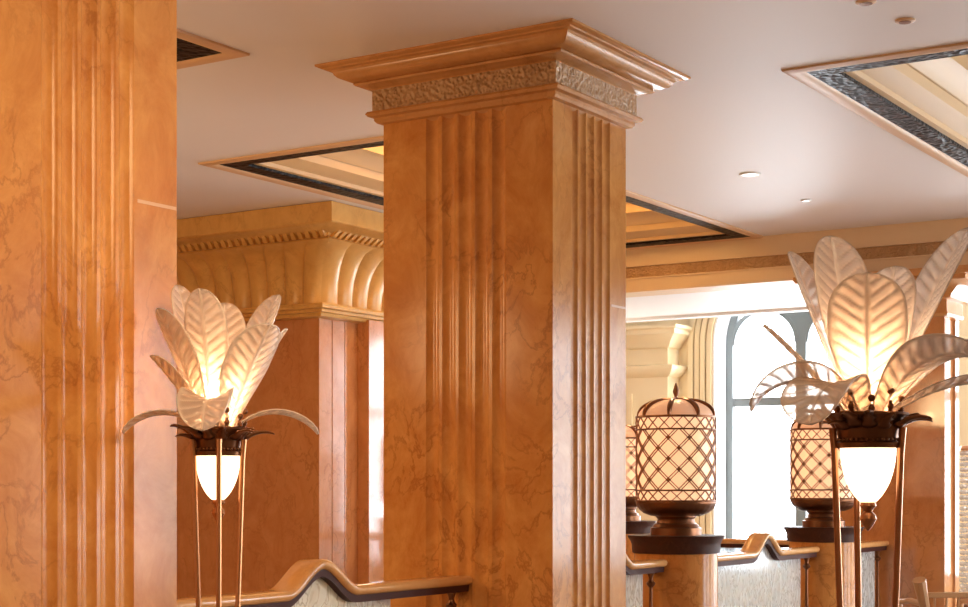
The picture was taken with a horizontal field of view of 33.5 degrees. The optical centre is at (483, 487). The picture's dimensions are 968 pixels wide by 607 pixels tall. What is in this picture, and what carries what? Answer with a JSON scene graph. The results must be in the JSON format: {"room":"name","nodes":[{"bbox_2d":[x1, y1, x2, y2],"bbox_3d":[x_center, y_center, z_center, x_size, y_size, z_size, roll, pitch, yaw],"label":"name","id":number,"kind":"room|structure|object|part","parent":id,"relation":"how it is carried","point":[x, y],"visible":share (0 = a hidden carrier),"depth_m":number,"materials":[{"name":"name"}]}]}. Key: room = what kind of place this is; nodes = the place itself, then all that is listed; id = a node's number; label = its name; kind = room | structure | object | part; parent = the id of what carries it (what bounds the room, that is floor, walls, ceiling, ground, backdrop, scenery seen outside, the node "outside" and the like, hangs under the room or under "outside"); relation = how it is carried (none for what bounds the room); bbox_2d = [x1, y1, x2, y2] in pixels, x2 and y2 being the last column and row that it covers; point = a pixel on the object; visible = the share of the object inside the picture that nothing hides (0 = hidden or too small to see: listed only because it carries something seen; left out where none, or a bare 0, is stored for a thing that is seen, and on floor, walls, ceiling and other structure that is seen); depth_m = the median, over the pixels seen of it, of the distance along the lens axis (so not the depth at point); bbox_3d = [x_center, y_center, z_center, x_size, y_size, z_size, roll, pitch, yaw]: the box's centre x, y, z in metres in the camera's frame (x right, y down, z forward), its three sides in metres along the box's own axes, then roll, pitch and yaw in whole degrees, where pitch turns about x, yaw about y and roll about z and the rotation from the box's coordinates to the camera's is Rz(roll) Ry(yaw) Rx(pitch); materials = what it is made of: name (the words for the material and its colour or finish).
{"room":"hotel lobby","nodes":[
{"label":"hotel lobby","id":0,"kind":"room"},
{"bbox_2d":[177,0,967,235],"bbox_3d":[-0.842,-2.575,6.099,20.000,0.001,21.360,0,0,33],"label":"ceiling","id":1,"kind":"structure","parent":0,"point":[737,112],"depth_m":10.56,"materials":[{"name":"white paint"}]},
{"bbox_2d":[177,29,249,68],"bbox_3d":[-3.986,-2.865,7.754,2.470,0.620,5.785,0,0,33],"label":"coffer","id":2,"kind":"object","parent":1,"relation":"attached to","point":[192,50],"visible":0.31,"depth_m":9.46,"materials":[{"name":"brown"}]},
{"bbox_2d":[177,38,220,61],"bbox_3d":[-3.986,-2.582,7.754,2.240,0.026,5.555,0,0,33],"label":"grille","id":3,"kind":"object","parent":2,"relation":"attached to","point":[187,51],"depth_m":9.48,"materials":[{"name":"brown metal"}]},
{"bbox_2d":[198,136,763,249],"bbox_3d":[0.310,-2.865,14.590,2.325,0.620,5.930,0,0,33],"label":"coffer","id":4,"kind":"object","parent":1,"relation":"attached to","point":[353,170],"visible":0.35,"depth_m":13.82,"materials":[{"name":"brown"}]},
{"bbox_2d":[739,172,760,176],"bbox_3d":[2.181,-2.569,13.170,0.177,0.012,0.177,0,0,33],"label":"recessed light","id":5,"kind":"object","parent":1,"relation":"in","point":[745,174],"visible":1,"depth_m":13.17,"materials":[{"name":"white paint"}]},
{"bbox_2d":[626,218,967,297],"bbox_3d":[5.051,-2.462,15.292,20.000,0.725,0.520,0,0,33],"label":"ceiling beam","id":6,"kind":"structure","parent":1,"relation":"attached to","point":[937,230],"depth_m":16.45,"materials":[{"name":"beige paint"}]},
{"bbox_2d":[626,241,967,277],"bbox_3d":[5.032,-2.310,15.262,20.000,0.130,0.392,0,0,33],"label":"trim","id":7,"kind":"structure","parent":6,"relation":"attached to","point":[928,248],"depth_m":16.46,"materials":[{"name":"wood"}]},
{"bbox_2d":[855,0,876,5],"bbox_3d":[2.022,-2.567,8.500,0.110,0.015,0.110,0,0,33],"label":"ceiling sensor","id":8,"kind":"object","parent":1,"relation":"attached to","point":[858,2],"visible":1,"depth_m":8.48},
{"bbox_2d":[781,42,967,176],"bbox_3d":[4.742,-2.865,11.642,3.010,0.620,6.110,0,0,33],"label":"coffer","id":9,"kind":"object","parent":1,"relation":"attached to","point":[923,93],"visible":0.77,"depth_m":10.77,"materials":[{"name":"brown"}]},
{"bbox_2d":[895,17,914,23],"bbox_3d":[2.317,-2.567,8.840,0.110,0.015,0.110,0,0,33],"label":"ceiling sensor","id":10,"kind":"object","parent":1,"relation":"attached to","point":[906,20],"visible":1,"depth_m":8.81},
{"bbox_2d":[626,304,967,600],"bbox_3d":[7.887,-1.087,19.716,20.000,5.375,0.530,0,0,33],"label":"wall","id":11,"kind":"structure","parent":0,"point":[963,325],"depth_m":20.55,"materials":[{"name":"beige paint"}]},
{"bbox_2d":[626,324,691,522],"bbox_3d":[0.989,-0.340,23.621,4.450,3.880,0.840,0,0,33],"label":"column","id":12,"kind":"structure","parent":11,"relation":"attached to","point":[653,369],"depth_m":22.51,"materials":[{"name":"beige paint"}]},
{"bbox_2d":[688,317,715,533],"bbox_3d":[8.695,-0.955,18.851,13.805,5.110,0.075,0,0,33],"label":"trim","id":13,"kind":"structure","parent":11,"relation":"attached to","point":[701,334],"depth_m":22.44,"materials":[{"name":"beige paint"}]},
{"bbox_2d":[626,285,807,322],"bbox_3d":[5.715,-2.420,16.328,20.000,0.710,2.140,0,0,33],"label":"ceiling","id":14,"kind":"structure","parent":11,"relation":"attached to","point":[783,299],"depth_m":18.28,"materials":[{"name":"white paint"}]},
{"bbox_2d":[713,316,730,552],"bbox_3d":[8.803,-0.953,19.019,13.095,4.405,0.375,0,0,33],"label":"trim","id":15,"kind":"structure","parent":11,"relation":"attached to","point":[721,324],"depth_m":22.54,"materials":[{"name":"white paint"}]},
{"bbox_2d":[726,311,813,574],"bbox_3d":[4.383,-0.943,22.134,2.250,4.385,0.100,0,0,33],"label":"window","id":16,"kind":"structure","parent":11,"relation":"in","point":[801,324],"depth_m":22.65,"materials":[{"name":"grey paint"}]},
{"bbox_3d":[4.383,-0.943,22.134,2.250,4.385,0.100,0,0,33],"label":"frame","id":17,"kind":"part","parent":16,"relation":"part of","materials":[{"name":"grey paint"}]},
{"bbox_3d":[0.650,1.650,8.426,20.600,0.100,27.490,0,0,33],"label":"floor","id":18,"kind":"structure","parent":0,"visible":0},
{"bbox_2d":[0,0,176,606],"bbox_3d":[-2.033,-0.487,6.535,1.800,4.174,1.569,0,0,33],"label":"marble column","id":19,"kind":"structure","parent":18,"relation":"on","point":[88,88],"depth_m":6.21,"materials":[{"name":"stone"}]},
{"bbox_2d":[122,285,318,606],"bbox_3d":[-1.057,0.394,6.281,0.606,2.412,0.636,0,0,33],"label":"floor lamp","id":20,"kind":"object","parent":18,"relation":"on","point":[221,361],"visible":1,"depth_m":6.21,"materials":[{"name":"beige glass"}]},
{"bbox_3d":[-1.177,-0.219,6.273,0.086,0.066,0.058,0,0,-11],"label":"acanthus blade","id":21,"kind":"part","parent":20,"relation":"part of","materials":[{"name":"brown metal"}]},
{"bbox_3d":[-1.147,-0.196,6.223,0.060,0.031,0.085,0,0,33],"label":"acanthus blade","id":22,"kind":"part","parent":20,"relation":"part of","materials":[{"name":"brown metal"}]},
{"bbox_3d":[-1.134,-0.212,6.173,0.058,0.053,0.118,0,0,33],"label":"acanthus blade","id":23,"kind":"part","parent":20,"relation":"part of","materials":[{"name":"brown metal"}]},
{"bbox_3d":[-1.125,0.686,6.233,0.106,1.753,0.024,0,0,-39],"label":"leg","id":24,"kind":"part","parent":20,"relation":"part of","materials":[{"name":"orange metal"}]},
{"bbox_3d":[-1.081,-0.212,6.171,0.059,0.056,0.095,0,0,33],"label":"acanthus blade","id":25,"kind":"part","parent":20,"relation":"part of","materials":[{"name":"brown metal"}]},
{"bbox_3d":[-1.044,-0.181,6.300,0.259,0.112,0.262,0,0,33],"label":"crown","id":26,"kind":"part","parent":20,"relation":"part of","materials":[{"name":"brown metal"}]},
{"bbox_3d":[-1.044,-0.036,6.300,0.174,0.187,0.174,0,0,33],"label":"lamp shade","id":27,"kind":"part","parent":20,"relation":"part of","materials":[{"name":"beige glass"}]},
{"bbox_3d":[-1.022,0.686,6.197,0.024,1.754,0.107,0,0,-10],"label":"leg","id":28,"kind":"part","parent":20,"relation":"part of","materials":[{"name":"orange metal"}]},
{"bbox_3d":[-1.002,-0.210,6.189,0.055,0.054,0.073,0,0,-42],"label":"acanthus blade","id":29,"kind":"part","parent":20,"relation":"part of","materials":[{"name":"brown metal"}]},
{"bbox_3d":[-0.944,0.686,6.266,0.107,1.754,0.023,0,0,17],"label":"leg","id":30,"kind":"part","parent":20,"relation":"part of","materials":[{"name":"orange metal"}]},
{"bbox_3d":[-0.922,-0.205,6.199,0.124,0.042,0.059,0,0,33],"label":"acanthus blade","id":31,"kind":"part","parent":20,"relation":"part of","materials":[{"name":"brown metal"}]},
{"bbox_3d":[-0.929,-0.210,6.253,0.073,0.054,0.057,0,0,33],"label":"acanthus blade","id":32,"kind":"part","parent":20,"relation":"part of","materials":[{"name":"brown metal"}]},
{"bbox_3d":[-0.897,-0.205,6.327,0.105,0.042,0.102,0,0,33],"label":"acanthus blade","id":33,"kind":"part","parent":20,"relation":"part of","materials":[{"name":"brown metal"}]},
{"bbox_2d":[177,201,383,604],"bbox_3d":[-2.394,-0.485,16.834,4.400,4.170,3.040,0,0,33],"label":"pier","id":34,"kind":"object","parent":18,"relation":"on","point":[308,495],"visible":0.46,"depth_m":15.57,"materials":[{"name":"paint"}]},
{"bbox_3d":[-2.394,-2.095,16.834,4.400,0.950,3.040,0,0,33],"label":"cornice","id":35,"kind":"part","parent":34,"relation":"part of","materials":[{"name":"paint"}]},
{"bbox_2d":[177,559,472,606],"bbox_3d":[-0.968,0.986,8.255,0.170,1.229,3.077,0,0,33],"label":"balustrade","id":36,"kind":"object","parent":18,"relation":"on","point":[308,582],"visible":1,"depth_m":8.43,"materials":[{"name":"wood"}]},
{"bbox_3d":[-0.920,0.979,8.331,0.012,1.042,1.457,0,0,33],"label":"etched panel","id":37,"kind":"part","parent":36,"relation":"part of","materials":[{"name":"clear glass"}]},
{"bbox_3d":[-0.968,0.517,8.255,0.120,0.192,3.077,0,0,33],"label":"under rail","id":38,"kind":"part","parent":36,"relation":"part of","materials":[{"name":"red wood"}]},
{"bbox_2d":[315,18,690,606],"bbox_3d":[0.132,-0.487,9.912,1.800,4.174,1.500,0,0,33],"label":"marble column","id":39,"kind":"structure","parent":18,"relation":"on","point":[505,150],"depth_m":9.52,"materials":[{"name":"stone"}]},
{"bbox_2d":[626,520,655,600],"bbox_3d":[1.488,0.976,17.220,0.724,1.248,0.724,0,0,33],"label":"pedestal","id":40,"kind":"object","parent":18,"relation":"on","point":[643,526],"visible":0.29,"depth_m":16.91,"materials":[{"name":"wood"}]},
{"bbox_2d":[626,425,640,520],"bbox_3d":[1.488,-0.218,17.220,0.611,1.140,0.611,0,0,29],"label":"lantern","id":41,"kind":"object","parent":40,"relation":"on","point":[631,515],"visible":0.16,"depth_m":16.94,"materials":[{"name":"brown metal"}]},
{"bbox_3d":[1.488,-0.210,17.220,0.584,0.635,0.584,0,0,33],"label":"lamp shade","id":42,"kind":"part","parent":41,"relation":"part of","materials":[{"name":"beige glass"}]},
{"bbox_3d":[1.488,0.156,17.220,0.600,0.112,0.600,0,0,33],"label":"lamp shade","id":43,"kind":"part","parent":41,"relation":"part of","materials":[{"name":"brown metal"}]},
{"bbox_2d":[626,554,667,606],"bbox_3d":[0.806,0.986,11.023,0.170,1.229,1.699,0,0,33],"label":"balustrade","id":44,"kind":"object","parent":18,"relation":"on","point":[649,567],"visible":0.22,"depth_m":11.46,"materials":[{"name":"wood"}]},
{"bbox_3d":[0.822,0.979,11.049,0.012,1.042,1.159,0,0,33],"label":"etched panel","id":45,"kind":"part","parent":44,"relation":"part of","materials":[{"name":"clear glass"}]},
{"bbox_3d":[0.806,0.517,11.023,0.120,0.192,1.699,0,0,33],"label":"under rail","id":46,"kind":"part","parent":44,"relation":"part of","materials":[{"name":"red wood"}]},
{"bbox_3d":[0.806,0.472,11.023,0.170,0.202,1.699,0,0,33],"label":"handrail","id":47,"kind":"part","parent":44,"relation":"part of","materials":[{"name":"wood"}]},
{"bbox_2d":[627,534,724,606],"bbox_3d":[1.435,0.976,12.004,0.724,1.248,0.724,0,0,33],"label":"pedestal","id":48,"kind":"object","parent":18,"relation":"on","point":[689,578],"visible":0.96,"depth_m":11.72,"materials":[{"name":"wood"}]},
{"bbox_2d":[635,383,716,535],"bbox_3d":[1.435,-0.218,12.004,0.611,1.140,0.611,0,0,-41],"label":"lantern","id":49,"kind":"object","parent":48,"relation":"on","point":[676,445],"visible":1,"depth_m":11.77,"materials":[{"name":"beige glass"}]},
{"bbox_3d":[1.435,-0.210,12.004,0.584,0.635,0.584,0,0,33],"label":"lamp shade","id":50,"kind":"part","parent":49,"relation":"part of","materials":[{"name":"beige glass"}]},
{"bbox_3d":[1.435,0.156,12.004,0.600,0.112,0.600,0,0,33],"label":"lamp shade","id":51,"kind":"part","parent":49,"relation":"part of","materials":[{"name":"brown metal"}]},
{"bbox_2d":[718,532,819,606],"bbox_3d":[2.258,0.986,13.288,0.170,1.229,2.420,0,0,33],"label":"balustrade","id":52,"kind":"object","parent":18,"relation":"on","point":[765,546],"visible":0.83,"depth_m":13.35,"materials":[{"name":"glass"}]},
{"bbox_3d":[2.231,0.979,13.245,0.012,1.042,2.000,0,0,33],"label":"etched panel","id":53,"kind":"part","parent":52,"relation":"part of","materials":[{"name":"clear glass"}]},
{"bbox_3d":[2.258,0.517,13.288,0.120,0.192,2.420,0,0,33],"label":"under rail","id":54,"kind":"part","parent":52,"relation":"part of","materials":[{"name":"red wood"}]},
{"bbox_3d":[2.258,0.472,13.288,0.170,0.202,2.420,0,0,33],"label":"handrail","id":55,"kind":"part","parent":52,"relation":"part of","materials":[{"name":"wood"}]},
{"bbox_2d":[718,538,862,606],"bbox_3d":[2.749,1.060,16.412,2.365,1.079,0.170,0,0,33],"label":"balustrade","id":56,"kind":"object","parent":18,"relation":"on","point":[728,544],"visible":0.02,"depth_m":16.45,"materials":[{"name":"glass"}]},
{"bbox_3d":[2.749,1.054,16.412,1.965,0.892,0.012,0,0,33],"label":"etched panel","id":57,"kind":"part","parent":56,"relation":"part of","materials":[{"name":"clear glass"}]},
{"bbox_3d":[2.749,0.592,16.412,2.365,0.042,0.120,0,0,33],"label":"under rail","id":58,"kind":"part","parent":56,"relation":"part of","materials":[{"name":"red wood"}]},
{"bbox_3d":[2.749,0.547,16.412,2.365,0.052,0.170,0,0,33],"label":"handrail","id":59,"kind":"part","parent":56,"relation":"part of","materials":[{"name":"wood"}]},
{"bbox_2d":[783,526,863,606],"bbox_3d":[3.081,0.976,14.572,0.724,1.248,0.724,0,0,33],"label":"pedestal","id":60,"kind":"object","parent":18,"relation":"on","point":[821,572],"visible":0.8,"depth_m":14.29,"materials":[{"name":"wood"}]},
{"bbox_2d":[789,419,853,526],"bbox_3d":[3.081,-0.218,14.572,0.611,1.140,0.611,0,0,29],"label":"lantern","id":61,"kind":"object","parent":60,"relation":"on","point":[810,490],"visible":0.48,"depth_m":14.34,"materials":[{"name":"beige glass"}]},
{"bbox_3d":[3.081,0.156,14.572,0.600,0.112,0.600,0,0,33],"label":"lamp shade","id":62,"kind":"part","parent":61,"relation":"part of","materials":[{"name":"brown metal"}]},
{"bbox_3d":[3.081,-0.210,14.572,0.584,0.635,0.584,0,0,33],"label":"lamp shade","id":63,"kind":"part","parent":61,"relation":"part of","materials":[{"name":"beige glass"}]},
{"bbox_2d":[749,227,967,606],"bbox_3d":[1.333,0.378,5.005,0.918,2.444,0.679,0,0,33],"label":"floor lamp","id":64,"kind":"object","parent":18,"relation":"on","point":[870,327],"visible":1,"depth_m":5.03,"materials":[{"name":"beige glass"}]},
{"bbox_3d":[1.086,-0.219,5.073,0.086,0.066,0.058,0,0,-11],"label":"acanthus blade","id":65,"kind":"part","parent":64,"relation":"part of","materials":[{"name":"brown metal"}]},
{"bbox_3d":[1.114,0.686,5.097,0.106,1.754,0.024,0,0,-3],"label":"leg","id":66,"kind":"part","parent":64,"relation":"part of","materials":[{"name":"orange metal"}]},
{"bbox_3d":[1.116,-0.197,5.023,0.060,0.031,0.085,0,0,33],"label":"acanthus blade","id":67,"kind":"part","parent":64,"relation":"part of","materials":[{"name":"brown metal"}]},
{"bbox_3d":[1.129,-0.213,4.973,0.058,0.053,0.118,0,0,33],"label":"acanthus blade","id":68,"kind":"part","parent":64,"relation":"part of","materials":[{"name":"brown metal"}]},
{"bbox_3d":[1.207,0.686,5.205,0.023,1.754,0.107,0,0,-5],"label":"leg","id":69,"kind":"part","parent":64,"relation":"part of","materials":[{"name":"orange metal"}]},
{"bbox_3d":[1.219,-0.037,5.100,0.174,0.187,0.174,0,0,33],"label":"lamp shade","id":70,"kind":"part","parent":64,"relation":"part of","materials":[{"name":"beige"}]},
{"bbox_3d":[1.219,-0.182,5.100,0.259,0.112,0.262,0,0,33],"label":"crown","id":71,"kind":"part","parent":64,"relation":"part of","materials":[{"name":"brown metal"}]},
{"bbox_3d":[1.182,-0.213,4.971,0.059,0.056,0.095,0,0,33],"label":"acanthus blade","id":72,"kind":"part","parent":64,"relation":"part of","materials":[{"name":"brown metal"}]},
{"bbox_3d":[1.246,-0.211,4.985,0.055,0.054,0.073,0,0,8],"label":"acanthus blade","id":73,"kind":"part","parent":64,"relation":"part of","materials":[{"name":"brown metal"}]},
{"bbox_3d":[1.307,0.686,5.042,0.106,1.754,0.024,0,0,33],"label":"leg","id":74,"kind":"part","parent":64,"relation":"part of","materials":[{"name":"orange metal"}]},
{"bbox_3d":[1.341,-0.206,4.999,0.124,0.042,0.059,0,0,33],"label":"acanthus blade","id":75,"kind":"part","parent":64,"relation":"part of","materials":[{"name":"brown metal"}]},
{"bbox_3d":[1.377,-0.206,5.130,0.122,0.042,0.059,0,0,-11],"label":"acanthus blade","id":76,"kind":"part","parent":64,"relation":"part of","materials":[{"name":"brown metal"}]},
{"bbox_2d":[861,541,888,606],"bbox_3d":[3.589,1.060,15.365,0.170,1.079,1.255,0,0,33],"label":"balustrade","id":77,"kind":"object","parent":18,"relation":"on","point":[869,547],"visible":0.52,"depth_m":15.59,"materials":[{"name":"glass"}]},
{"bbox_3d":[3.589,1.054,15.365,0.012,0.892,0.855,0,0,33],"label":"etched panel","id":78,"kind":"part","parent":77,"relation":"part of","materials":[{"name":"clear glass"}]},
{"bbox_3d":[3.589,0.592,15.365,0.120,0.042,1.255,0,0,33],"label":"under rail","id":79,"kind":"part","parent":77,"relation":"part of","materials":[{"name":"red wood"}]},
{"bbox_3d":[3.589,0.547,15.365,0.170,0.052,1.255,0,0,33],"label":"handrail","id":80,"kind":"part","parent":77,"relation":"part of","materials":[{"name":"wood"}]},
{"bbox_2d":[793,264,967,606],"bbox_3d":[4.142,-0.250,16.041,1.762,3.700,1.180,0,0,33],"label":"marble column","id":81,"kind":"structure","parent":18,"relation":"on","point":[930,509],"depth_m":15.70,"materials":[{"name":"stone"}]},
{"bbox_2d":[899,576,967,606],"bbox_3d":[3.776,1.154,13.116,0.820,0.898,0.694,0,0,-8],"label":"armchair","id":82,"kind":"object","parent":18,"relation":"on","point":[919,583],"visible":0.94,"depth_m":12.85,"materials":[{"name":"brown wood"}]},
{"bbox_3d":[3.488,0.934,13.131,0.063,0.074,0.545,0,0,-9],"label":"armrest","id":83,"kind":"part","parent":82,"relation":"part of","materials":[{"name":"brown wood"}]},
{"bbox_3d":[3.503,1.154,12.835,0.107,0.898,0.247,0,0,34],"label":"leg","id":84,"kind":"part","parent":82,"relation":"part of","materials":[{"name":"brown wood"}]},
{"bbox_3d":[3.808,0.858,12.888,0.520,0.045,0.040,0,0,-8],"label":"rail","id":85,"kind":"part","parent":82,"relation":"part of","materials":[{"name":"brown wood"}]},
{"bbox_3d":[4.049,0.934,13.210,0.063,0.074,0.545,0,0,-7],"label":"armrest","id":86,"kind":"part","parent":82,"relation":"part of","materials":[{"name":"brown wood"}]},
{"bbox_2d":[959,445,967,606],"bbox_3d":[5.514,0.555,18.000,0.480,2.090,0.480,0,0,33],"label":"column","id":87,"kind":"structure","parent":18,"relation":"on","point":[963,450],"depth_m":17.95,"materials":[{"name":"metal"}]}
]}

